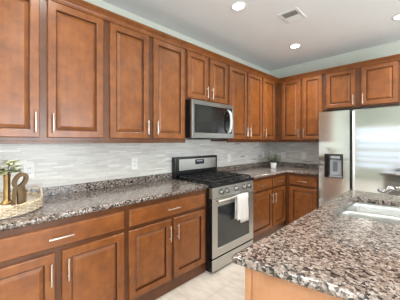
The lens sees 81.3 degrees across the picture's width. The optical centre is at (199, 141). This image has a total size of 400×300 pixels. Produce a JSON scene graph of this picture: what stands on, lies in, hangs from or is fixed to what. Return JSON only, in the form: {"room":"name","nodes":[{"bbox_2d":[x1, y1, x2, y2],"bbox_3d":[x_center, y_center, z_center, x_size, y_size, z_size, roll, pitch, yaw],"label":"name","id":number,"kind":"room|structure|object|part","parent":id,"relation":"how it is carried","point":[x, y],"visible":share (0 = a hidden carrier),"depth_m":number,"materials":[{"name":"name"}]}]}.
{"room":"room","nodes":[
{"label":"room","id":0,"kind":"room"},
{"bbox_2d":[0,0,269,192],"bbox_3d":[-1.512,-0.005,1.812,8.185,2.750,0.108,0,0,-45],"label":"wall","id":1,"kind":"structure","parent":0,"point":[56,164],"depth_m":2.38,"materials":[{"name":"white tile"}]},
{"bbox_2d":[23,163,34,177],"bbox_3d":[-1.370,0.237,1.869,0.074,0.120,0.008,0,0,-45],"label":"wall outlet","id":2,"kind":"object","parent":1,"relation":"attached to","point":[29,168],"visible":0.82,"depth_m":1.87,"materials":[{"name":"white plastic"}]},
{"bbox_2d":[26,167,31,174],"bbox_3d":[-1.369,0.237,1.867,0.035,0.068,0.004,0,0,-45],"label":"receptacle","id":3,"kind":"object","parent":2,"relation":"attached to","point":[28,169],"depth_m":1.87,"materials":[{"name":"white plastic"}]},
{"bbox_2d":[0,0,105,143],"bbox_3d":[-1.213,-0.527,1.765,0.894,1.086,0.375,0,0,-45],"label":"upper cabinet","id":4,"kind":"object","parent":1,"relation":"attached to","point":[53,54],"visible":0.92,"depth_m":1.68,"materials":[{"name":"brown wood"}]},
{"bbox_3d":[-1.274,-0.524,1.506,0.275,0.876,0.016,0,0,-45],"label":"raised panel","id":5,"kind":"part","parent":4,"relation":"part of","materials":[{"name":"brown wood"}]},
{"bbox_3d":[-1.273,-0.524,1.505,0.394,0.995,0.020,0,0,-45],"label":"door","id":6,"kind":"part","parent":4,"relation":"part of","materials":[{"name":"brown wood"}]},
{"bbox_3d":[-1.132,-0.133,1.605,0.010,0.140,0.034,0,0,-45],"label":"handle","id":7,"kind":"part","parent":4,"relation":"part of","materials":[{"name":"silver metal"}]},
{"bbox_3d":[-1.129,0.007,1.679,0.894,0.018,0.024,0,0,-45],"label":"light rail","id":8,"kind":"part","parent":4,"relation":"part of","materials":[{"name":"brown wood"}]},
{"bbox_3d":[-1.057,-0.133,1.680,0.010,0.140,0.034,0,0,-45],"label":"handle","id":9,"kind":"part","parent":4,"relation":"part of","materials":[{"name":"silver metal"}]},
{"bbox_3d":[-0.956,-0.524,1.817,0.401,0.995,0.020,0,0,-45],"label":"door","id":10,"kind":"part","parent":4,"relation":"part of","materials":[{"name":"brown wood"}]},
{"bbox_3d":[-0.956,-0.524,1.818,0.282,0.876,0.016,0,0,-45],"label":"raised panel","id":11,"kind":"part","parent":4,"relation":"part of","materials":[{"name":"brown wood"}]},
{"bbox_2d":[51,0,278,82],"bbox_3d":[-0.344,-1.054,2.386,4.855,0.063,0.067,0,0,-45],"label":"trim","id":12,"kind":"structure","parent":4,"relation":"attached to","point":[81,5],"depth_m":2.26,"materials":[{"name":"brown wood"}]},
{"bbox_2d":[131,158,137,168],"bbox_3d":[-0.707,0.241,2.521,0.074,0.120,0.008,0,0,-45],"label":"wall outlet","id":13,"kind":"object","parent":1,"relation":"attached to","point":[134,161],"visible":1,"depth_m":2.52,"materials":[{"name":"white plastic"}]},
{"bbox_2d":[0,139,269,192],"bbox_3d":[-0.478,0.210,2.757,5.184,0.520,0.008,0,0,-45],"label":"tile backsplash","id":14,"kind":"structure","parent":1,"relation":"attached to","point":[56,164],"depth_m":2.32,"materials":[{"name":"tile"}]},
{"bbox_2d":[106,21,184,142],"bbox_3d":[-0.575,-0.527,2.393,0.894,1.086,0.375,0,0,-45],"label":"upper cabinet","id":15,"kind":"object","parent":1,"relation":"attached to","point":[145,75],"visible":0.95,"depth_m":2.22,"materials":[{"name":"brown wood"}]},
{"bbox_3d":[-0.636,-0.524,2.132,0.382,0.995,0.020,0,0,-45],"label":"door","id":16,"kind":"part","parent":15,"relation":"part of","materials":[{"name":"brown wood"}]},
{"bbox_3d":[-0.637,-0.524,2.132,0.263,0.876,0.016,0,0,-45],"label":"raised panel","id":17,"kind":"part","parent":15,"relation":"part of","materials":[{"name":"brown wood"}]},
{"bbox_3d":[-0.491,0.007,2.307,0.894,0.018,0.024,0,0,-45],"label":"light rail","id":18,"kind":"part","parent":15,"relation":"part of","materials":[{"name":"brown wood"}]},
{"bbox_3d":[-0.495,-0.133,2.232,0.010,0.140,0.034,0,0,-45],"label":"handle","id":19,"kind":"part","parent":15,"relation":"part of","materials":[{"name":"silver metal"}]},
{"bbox_3d":[-0.317,-0.524,2.445,0.403,0.995,0.020,0,0,-45],"label":"door","id":20,"kind":"part","parent":15,"relation":"part of","materials":[{"name":"brown wood"}]},
{"bbox_3d":[-0.318,-0.524,2.446,0.284,0.876,0.016,0,0,-45],"label":"raised panel","id":21,"kind":"part","parent":15,"relation":"part of","materials":[{"name":"brown wood"}]},
{"bbox_2d":[185,50,227,104],"bbox_3d":[0.015,-0.771,2.973,0.759,0.598,0.375,0,0,-45],"label":"upper cabinet","id":22,"kind":"object","parent":1,"relation":"attached to","point":[206,79],"visible":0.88,"depth_m":2.81,"materials":[{"name":"brown wood"}]},
{"bbox_3d":[-0.025,-0.757,2.732,0.328,0.530,0.020,0,0,-45],"label":"door","id":23,"kind":"part","parent":22,"relation":"part of","materials":[{"name":"brown wood"}]},
{"bbox_3d":[-0.025,-0.757,2.733,0.209,0.411,0.016,0,0,-45],"label":"raised panel","id":24,"kind":"part","parent":22,"relation":"part of","materials":[{"name":"brown wood"}]},
{"bbox_2d":[185,99,233,139],"bbox_3d":[0.058,-0.245,2.933,0.752,0.445,0.491,0,0,-45],"label":"microwave","id":25,"kind":"object","parent":22,"relation":"attached to","point":[204,120],"visible":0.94,"depth_m":2.74,"materials":[{"name":"silver metal"}]},
{"bbox_3d":[0.380,-0.250,2.964,0.035,0.310,0.083,0,0,-45],"label":"handle","id":26,"kind":"part","parent":25,"relation":"part of","materials":[{"name":"silver metal"}]},
{"bbox_3d":[0.243,-0.757,2.996,0.332,0.530,0.020,0,0,-45],"label":"door","id":27,"kind":"part","parent":22,"relation":"part of","materials":[{"name":"brown wood"}]},
{"bbox_3d":[0.243,-0.757,2.997,0.213,0.411,0.016,0,0,-45],"label":"raised panel","id":28,"kind":"part","parent":22,"relation":"part of","materials":[{"name":"brown wood"}]},
{"bbox_2d":[211,66,261,141],"bbox_3d":[0.594,-0.527,3.542,0.862,1.086,0.375,0,0,-45],"label":"upper cabinet","id":29,"kind":"object","parent":1,"relation":"attached to","point":[244,88],"visible":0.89,"depth_m":3.39,"materials":[{"name":"brown wood"}]},
{"bbox_3d":[0.542,-0.524,3.290,0.402,0.995,0.020,0,0,-45],"label":"door","id":30,"kind":"part","parent":29,"relation":"part of","materials":[{"name":"brown wood"}]},
{"bbox_3d":[0.541,-0.524,3.291,0.283,0.876,0.016,0,0,-45],"label":"raised panel","id":31,"kind":"part","parent":29,"relation":"part of","materials":[{"name":"brown wood"}]},
{"bbox_3d":[0.678,0.007,3.456,0.862,0.018,0.024,0,0,-45],"label":"light rail","id":32,"kind":"part","parent":29,"relation":"part of","materials":[{"name":"brown wood"}]},
{"bbox_3d":[0.681,-0.536,3.453,0.862,1.068,0.018,0,0,-45],"label":"frame","id":33,"kind":"part","parent":29,"relation":"part of","materials":[{"name":"brown wood"}]},
{"bbox_3d":[0.852,-0.524,3.594,0.390,0.995,0.020,0,0,-45],"label":"door","id":34,"kind":"part","parent":29,"relation":"part of","materials":[{"name":"brown wood"}]},
{"bbox_3d":[0.851,-0.524,3.595,0.271,0.876,0.016,0,0,-45],"label":"raised panel","id":35,"kind":"part","parent":29,"relation":"part of","materials":[{"name":"brown wood"}]},
{"bbox_2d":[262,78,276,141],"bbox_3d":[1.086,-0.527,4.026,0.516,1.086,0.375,0,0,-45],"label":"upper cabinet","id":36,"kind":"object","parent":1,"relation":"attached to","point":[269,88],"visible":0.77,"depth_m":3.89,"materials":[{"name":"brown wood"}]},
{"bbox_3d":[1.148,-0.524,3.887,0.264,0.876,0.016,0,0,-45],"label":"raised panel","id":37,"kind":"part","parent":36,"relation":"part of","materials":[{"name":"brown wood"}]},
{"bbox_2d":[156,221,285,299],"bbox_3d":[0.484,1.410,-0.217,8.185,0.080,5.800,0,0,-45],"label":"floor","id":38,"kind":"structure","parent":0,"point":[228,282],"depth_m":2.18,"materials":[{"name":"beige tile"}]},
{"bbox_2d":[0,205,126,299],"bbox_3d":[-1.088,0.932,1.692,0.910,0.875,0.655,0,0,-45],"label":"base cabinet","id":39,"kind":"object","parent":38,"relation":"on","point":[80,257],"visible":0.94,"depth_m":1.51,"materials":[{"name":"brown wood"}]},
{"bbox_3d":[-1.055,0.977,1.328,0.279,0.431,0.016,0,0,-45],"label":"raised panel","id":40,"kind":"part","parent":39,"relation":"part of","materials":[{"name":"brown wood"}]},
{"bbox_3d":[-1.054,0.977,1.328,0.398,0.550,0.020,0,0,-45],"label":"door","id":41,"kind":"part","parent":39,"relation":"part of","materials":[{"name":"brown wood"}]},
{"bbox_3d":[-0.912,0.822,1.430,0.010,0.140,0.034,0,0,-45],"label":"handle","id":42,"kind":"part","parent":39,"relation":"part of","materials":[{"name":"silver metal"}]},
{"bbox_3d":[-0.890,0.604,1.489,0.858,0.132,0.020,0,0,-45],"label":"drawer","id":43,"kind":"part","parent":39,"relation":"part of","materials":[{"name":"brown wood"}]},
{"bbox_3d":[-0.871,0.604,1.470,0.140,0.010,0.034,0,0,-45],"label":"handle","id":44,"kind":"part","parent":39,"relation":"part of","materials":[{"name":"silver metal"}]},
{"bbox_3d":[-0.844,0.822,1.496,0.010,0.140,0.034,0,0,-45],"label":"handle","id":45,"kind":"part","parent":39,"relation":"part of","materials":[{"name":"silver metal"}]},
{"bbox_3d":[-0.735,0.977,1.641,0.423,0.550,0.020,0,0,-45],"label":"door","id":46,"kind":"part","parent":39,"relation":"part of","materials":[{"name":"brown wood"}]},
{"bbox_3d":[-0.736,0.977,1.642,0.304,0.431,0.016,0,0,-45],"label":"raised panel","id":47,"kind":"part","parent":39,"relation":"part of","materials":[{"name":"brown wood"}]},
{"bbox_2d":[0,173,208,230],"bbox_3d":[-0.975,0.440,1.819,2.360,0.109,0.634,0,0,-45],"label":"countertop","id":48,"kind":"structure","parent":39,"relation":"on","point":[63,201],"depth_m":1.96,"materials":[{"name":"stone"}]},
{"bbox_2d":[0,185,42,219],"bbox_3d":[-1.322,0.392,1.513,0.507,0.126,0.506,0,0,-45],"label":"wicker tray","id":49,"kind":"object","parent":48,"relation":"on","point":[34,200],"visible":0.77,"depth_m":1.47,"materials":[{"name":"beige wicker"}]},
{"bbox_2d":[0,160,21,204],"bbox_3d":[-1.272,0.263,1.487,0.236,0.284,0.218,0,0,-45],"label":"flower vase","id":50,"kind":"object","parent":49,"relation":"on","point":[6,175],"visible":0.98,"depth_m":1.50,"materials":[{"name":"gold metal"}]},
{"bbox_2d":[11,172,28,205],"bbox_3d":[-1.155,0.303,1.494,0.053,0.204,0.082,0,0,39],"label":"ornament","id":51,"kind":"object","parent":49,"relation":"in","point":[19,190],"visible":0.96,"depth_m":1.48,"materials":[{"name":"brown wood"}]},
{"bbox_3d":[-1.166,0.341,1.470,0.030,0.128,0.031,0,0,39],"label":"leg","id":52,"kind":"part","parent":51,"relation":"part of","materials":[{"name":"brown wood"}]},
{"bbox_3d":[-1.153,0.344,1.486,0.036,0.121,0.035,0,0,39],"label":"leg","id":53,"kind":"part","parent":51,"relation":"part of","materials":[{"name":"brown wood"}]},
{"bbox_3d":[-1.149,0.345,1.515,0.036,0.120,0.029,0,0,39],"label":"leg","id":54,"kind":"part","parent":51,"relation":"part of","materials":[{"name":"brown wood"}]},
{"bbox_3d":[-1.215,0.360,1.727,0.186,0.064,0.029,0,0,27],"label":"handle","id":55,"kind":"part","parent":49,"relation":"part of","materials":[{"name":"wicker"}]},
{"bbox_2d":[127,189,205,299],"bbox_3d":[-0.445,0.932,2.325,0.893,0.875,0.655,0,0,-45],"label":"base cabinet","id":56,"kind":"object","parent":38,"relation":"on","point":[166,237],"visible":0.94,"depth_m":2.06,"materials":[{"name":"brown wood"}]},
{"bbox_3d":[-0.408,0.977,1.963,0.410,0.550,0.020,0,0,-45],"label":"door","id":57,"kind":"part","parent":56,"relation":"part of","materials":[{"name":"brown wood"}]},
{"bbox_3d":[-0.409,0.977,1.964,0.291,0.431,0.016,0,0,-45],"label":"raised panel","id":58,"kind":"part","parent":56,"relation":"part of","materials":[{"name":"brown wood"}]},
{"bbox_3d":[-0.253,0.604,2.116,0.842,0.132,0.020,0,0,-45],"label":"drawer","id":59,"kind":"part","parent":56,"relation":"part of","materials":[{"name":"brown wood"}]},
{"bbox_3d":[-0.096,0.977,2.270,0.402,0.550,0.020,0,0,-45],"label":"door","id":60,"kind":"part","parent":56,"relation":"part of","materials":[{"name":"brown wood"}]},
{"bbox_3d":[-0.097,0.977,2.271,0.283,0.431,0.016,0,0,-45],"label":"raised panel","id":61,"kind":"part","parent":56,"relation":"part of","materials":[{"name":"brown wood"}]},
{"bbox_2d":[172,155,256,272],"bbox_3d":[0.182,0.784,2.876,0.769,1.172,0.741,0,0,-45],"label":"gas range","id":62,"kind":"object","parent":38,"relation":"on","point":[226,235],"visible":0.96,"depth_m":2.63,"materials":[{"name":"silver metal"}]},
{"bbox_2d":[176,171,253,187],"bbox_3d":[0.172,0.451,2.887,0.769,0.066,0.665,0,0,-45],"label":"cooktop","id":63,"kind":"object","parent":62,"relation":"in","point":[214,179],"depth_m":2.76,"materials":[{"name":"black metal"}]},
{"bbox_3d":[0.383,0.909,2.672,0.759,0.611,0.046,0,0,-45],"label":"oven door","id":64,"kind":"part","parent":62,"relation":"part of","materials":[{"name":"silver metal"}]},
{"bbox_3d":[0.382,1.294,2.673,0.759,0.124,0.044,0,0,-45],"label":"drawer","id":65,"kind":"part","parent":62,"relation":"part of","materials":[{"name":"silver metal"}]},
{"bbox_3d":[0.383,0.541,2.672,0.759,0.113,0.046,0,0,-45],"label":"control panel","id":66,"kind":"part","parent":62,"relation":"part of","materials":[{"name":"silver metal"}]},
{"bbox_3d":[0.420,0.619,2.634,0.707,0.024,0.061,0,0,-45],"label":"handle","id":67,"kind":"part","parent":62,"relation":"part of","materials":[{"name":"silver metal"}]},
{"bbox_2d":[235,192,248,222],"bbox_3d":[0.480,0.758,2.660,0.225,0.320,0.042,0,0,-45],"label":"dish towel","id":68,"kind":"object","parent":62,"relation":"hanging from","point":[241,202],"visible":1,"depth_m":2.64,"materials":[{"name":"white fabric"}]},
{"bbox_2d":[252,175,273,242],"bbox_3d":[0.642,0.932,3.393,0.606,0.875,0.655,0,0,-45],"label":"base cabinet","id":69,"kind":"object","parent":38,"relation":"on","point":[262,199],"visible":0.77,"depth_m":3.20,"materials":[{"name":"brown wood"}]},
{"bbox_3d":[0.840,0.977,3.192,0.444,0.431,0.016,0,0,-45],"label":"raised panel","id":70,"kind":"part","parent":69,"relation":"part of","materials":[{"name":"brown wood"}]},
{"bbox_3d":[0.841,0.604,3.191,0.563,0.132,0.020,0,0,-45],"label":"drawer","id":71,"kind":"part","parent":69,"relation":"part of","materials":[{"name":"brown wood"}]},
{"bbox_3d":[0.841,0.977,3.191,0.563,0.550,0.020,0,0,-45],"label":"door","id":72,"kind":"part","parent":69,"relation":"part of","materials":[{"name":"brown wood"}]},
{"bbox_2d":[217,161,318,178],"bbox_3d":[1.181,0.440,3.583,1.644,0.109,1.142,0,0,-45],"label":"countertop","id":73,"kind":"structure","parent":69,"relation":"on","point":[259,169],"depth_m":3.77,"materials":[{"name":"stone"}]},
{"bbox_2d":[265,152,279,167],"bbox_3d":[1.240,0.323,3.977,0.291,0.265,0.275,0,0,-45],"label":"potted herb","id":74,"kind":"object","parent":73,"relation":"on","point":[273,164],"visible":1,"depth_m":3.96,"materials":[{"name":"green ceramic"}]},
{"bbox_2d":[271,173,285,232],"bbox_3d":[1.013,0.932,3.758,0.433,0.875,0.655,0,0,-45],"label":"base cabinet","id":75,"kind":"object","parent":38,"relation":"on","point":[278,180],"visible":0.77,"depth_m":3.54,"materials":[{"name":"brown wood"}]},
{"bbox_3d":[1.209,0.604,3.552,0.385,0.132,0.020,0,0,-45],"label":"drawer","id":76,"kind":"part","parent":75,"relation":"part of","materials":[{"name":"brown wood"}]},
{"bbox_3d":[1.209,0.977,3.552,0.385,0.550,0.020,0,0,-45],"label":"door","id":77,"kind":"part","parent":75,"relation":"part of","materials":[{"name":"brown wood"}]},
{"bbox_3d":[1.208,0.977,3.553,0.266,0.431,0.016,0,0,-45],"label":"raised panel","id":78,"kind":"part","parent":75,"relation":"part of","materials":[{"name":"brown wood"}]},
{"bbox_2d":[245,203,355,299],"bbox_3d":[1.169,0.932,1.179,1.740,0.875,1.050,0,0,-45],"label":"kitchen island","id":79,"kind":"object","parent":38,"relation":"on","point":[258,285],"visible":0.02,"depth_m":0.88,"materials":[{"name":"brown wood"}]},
{"bbox_3d":[0.206,0.932,0.949,0.044,0.875,0.028,0,0,-45],"label":"corner post","id":80,"kind":"part","parent":79,"relation":"part of","materials":[{"name":"brown wood"}]},
{"bbox_3d":[0.641,0.932,0.641,1.038,0.875,0.018,0,0,35],"label":"panel","id":81,"kind":"part","parent":79,"relation":"part of","materials":[{"name":"brown wood"}]},
{"bbox_2d":[232,190,399,299],"bbox_3d":[1.169,0.475,1.177,1.823,0.038,1.128,0,0,-45],"label":"island countertop","id":82,"kind":"structure","parent":79,"relation":"on","point":[325,251],"depth_m":0.96,"materials":[{"name":"stone"}]},
{"bbox_2d":[337,202,399,223],"bbox_3d":[1.267,0.597,1.540,0.783,0.202,0.568,0,0,-45],"label":"sink","id":83,"kind":"object","parent":82,"relation":"in","point":[377,212],"visible":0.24,"depth_m":1.77,"materials":[{"name":"silver metal"}]},
{"bbox_3d":[1.158,0.603,1.433,0.576,0.190,0.317,0,0,35],"label":"bowl","id":84,"kind":"part","parent":83,"relation":"part of","materials":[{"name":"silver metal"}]},
{"bbox_3d":[1.387,0.603,1.659,0.569,0.190,0.283,0,0,35],"label":"bowl","id":85,"kind":"part","parent":83,"relation":"part of","materials":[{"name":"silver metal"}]},
{"bbox_2d":[377,186,399,193],"bbox_3d":[1.327,0.339,1.329,0.502,0.234,0.094,0,0,33],"label":"faucet","id":86,"kind":"object","parent":82,"relation":"on","point":[388,189],"visible":1,"depth_m":1.45,"materials":[{"name":"silver metal"}]},
{"bbox_3d":[1.335,0.302,1.330,0.359,0.053,0.028,0,0,40],"label":"spout","id":87,"kind":"part","parent":86,"relation":"part of","materials":[{"name":"silver metal"}]},
{"bbox_2d":[285,173,318,224],"bbox_3d":[1.740,0.932,3.720,0.655,0.875,0.522,0,0,-45],"label":"base cabinet","id":88,"kind":"object","parent":38,"relation":"on","point":[302,190],"visible":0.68,"depth_m":3.53,"materials":[{"name":"brown wood"}]},
{"bbox_3d":[1.546,0.604,3.512,0.020,0.132,0.412,0,0,-45],"label":"drawer","id":89,"kind":"part","parent":88,"relation":"part of","materials":[{"name":"brown wood"}]},
{"bbox_3d":[1.546,0.977,3.512,0.020,0.550,0.412,0,0,-45],"label":"door","id":90,"kind":"part","parent":88,"relation":"part of","materials":[{"name":"brown wood"}]},
{"bbox_3d":[1.547,0.977,3.513,0.016,0.431,0.293,0,0,-45],"label":"raised panel","id":91,"kind":"part","parent":88,"relation":"part of","materials":[{"name":"brown wood"}]},
{"bbox_2d":[319,106,399,206],"bbox_3d":[2.210,0.487,3.122,0.781,1.766,0.913,0,0,-45],"label":"refrigerator","id":92,"kind":"object","parent":38,"relation":"on","point":[359,149],"visible":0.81,"depth_m":2.86,"materials":[{"name":"silver metal"}]},
{"bbox_3d":[1.717,0.323,3.136,0.052,0.291,0.040,0,0,-45],"label":"control panel","id":93,"kind":"part","parent":92,"relation":"part of","materials":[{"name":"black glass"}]},
{"bbox_3d":[1.781,0.442,3.087,0.068,1.676,0.363,0,0,-45],"label":"freezer door","id":94,"kind":"part","parent":92,"relation":"part of","materials":[{"name":"silver metal"}]},
{"bbox_3d":[1.929,0.444,2.959,0.040,1.672,0.025,0,0,-45],"label":"pocket handle","id":95,"kind":"part","parent":92,"relation":"part of","materials":[{"name":"black"}]},
{"bbox_3d":[1.905,0.437,2.893,0.024,1.626,0.025,0,0,-45],"label":"door edge trim","id":96,"kind":"part","parent":92,"relation":"part of","materials":[{"name":"silver metal"}]},
{"bbox_3d":[2.110,0.442,2.752,0.068,1.676,0.524,0,0,-45],"label":"door","id":97,"kind":"part","parent":92,"relation":"part of","materials":[{"name":"silver metal"}]},
{"bbox_2d":[101,0,399,70],"bbox_3d":[0.484,-1.420,-0.217,8.185,0.080,5.800,0,0,-45],"label":"ceiling","id":98,"kind":"structure","parent":0,"point":[255,34],"depth_m":2.75,"materials":[{"name":"white paint"}]},
{"bbox_2d":[231,1,246,10],"bbox_3d":[0.393,-1.376,2.376,0.160,0.008,0.160,0,0,-45],"label":"recessed light","id":99,"kind":"object","parent":98,"relation":"in","point":[237,6],"visible":1,"depth_m":2.38,"materials":[{"name":"white plastic"}]},
{"bbox_2d":[278,7,306,23],"bbox_3d":[1.015,-1.375,2.562,0.270,0.009,0.210,0,0,-45],"label":"ceiling vent","id":100,"kind":"object","parent":98,"relation":"in","point":[292,15],"visible":1,"depth_m":2.55,"materials":[{"name":"white plastic"}]},
{"bbox_2d":[289,44,300,48],"bbox_3d":[1.375,-1.376,3.374,0.160,0.008,0.160,0,0,-45],"label":"recessed light","id":101,"kind":"object","parent":98,"relation":"in","point":[293,46],"visible":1,"depth_m":3.38,"materials":[{"name":"white plastic"}]},
{"bbox_2d":[392,14,399,19],"bbox_3d":[2.217,-1.376,2.567,0.160,0.008,0.160,0,0,-45],"label":"recessed light","id":102,"kind":"object","parent":98,"relation":"in","point":[396,17],"visible":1,"depth_m":2.59,"materials":[{"name":"white plastic"}]},
{"bbox_2d":[270,41,399,163],"bbox_3d":[3.398,-0.005,2.578,0.108,2.750,5.700,0,0,-45],"label":"wall","id":103,"kind":"structure","parent":0,"point":[293,151],"depth_m":4.00,"materials":[{"name":"white paint"}]},
{"bbox_2d":[270,142,318,163],"bbox_3d":[1.788,0.210,4.144,0.008,0.520,1.192,0,0,-45],"label":"tile backsplash","id":104,"kind":"structure","parent":103,"relation":"attached to","point":[293,151],"depth_m":4.19,"materials":[{"name":"tile"}]},
{"bbox_2d":[277,75,327,141],"bbox_3d":[1.727,-0.527,3.933,0.375,1.086,0.762,0,0,-45],"label":"upper cabinet","id":105,"kind":"object","parent":103,"relation":"attached to","point":[300,102],"visible":0.8,"depth_m":3.81,"materials":[{"name":"brown wood"}]},
{"bbox_3d":[1.532,-0.524,3.927,0.016,0.876,0.198,0,0,-45],"label":"raised panel","id":106,"kind":"part","parent":105,"relation":"part of","materials":[{"name":"brown wood"}]},
{"bbox_3d":[1.531,-0.524,3.927,0.020,0.995,0.317,0,0,-45],"label":"door","id":107,"kind":"part","parent":105,"relation":"part of","materials":[{"name":"brown wood"}]},
{"bbox_3d":[1.641,0.007,3.848,0.024,0.018,0.762,0,0,-45],"label":"light rail","id":108,"kind":"part","parent":105,"relation":"part of","materials":[{"name":"brown wood"}]},
{"bbox_3d":[1.773,-0.524,3.683,0.016,0.876,0.176,0,0,-45],"label":"raised panel","id":109,"kind":"part","parent":105,"relation":"part of","materials":[{"name":"brown wood"}]},
{"bbox_3d":[1.772,-0.524,3.682,0.020,0.995,0.295,0,0,-45],"label":"door","id":110,"kind":"part","parent":105,"relation":"part of","materials":[{"name":"brown wood"}]},
{"bbox_2d":[278,54,399,82],"bbox_3d":[1.967,-1.054,3.450,0.067,0.063,1.790,0,0,-45],"label":"trim","id":111,"kind":"structure","parent":105,"relation":"on","point":[396,57],"depth_m":3.34,"materials":[{"name":"brown wood"}]},
{"bbox_2d":[324,60,399,111],"bbox_3d":[2.330,-0.771,3.320,0.375,0.598,0.955,0,0,-45],"label":"upper cabinet","id":112,"kind":"object","parent":103,"relation":"attached to","point":[378,85],"visible":0.94,"depth_m":3.19,"materials":[{"name":"brown wood"}]},
{"bbox_3d":[2.047,-0.758,3.402,0.020,0.528,0.375,0,0,-45],"label":"door","id":113,"kind":"part","parent":112,"relation":"part of","materials":[{"name":"brown wood"}]},
{"bbox_3d":[2.047,-0.758,3.403,0.016,0.409,0.256,0,0,-45],"label":"raised panel","id":114,"kind":"part","parent":112,"relation":"part of","materials":[{"name":"brown wood"}]},
{"bbox_3d":[2.365,-0.758,3.080,0.016,0.409,0.276,0,0,-45],"label":"raised panel","id":115,"kind":"part","parent":112,"relation":"part of","materials":[{"name":"brown wood"}]},
{"bbox_3d":[2.364,-0.758,3.079,0.020,0.528,0.395,0,0,-45],"label":"door","id":116,"kind":"part","parent":112,"relation":"part of","materials":[{"name":"brown wood"}]}
]}

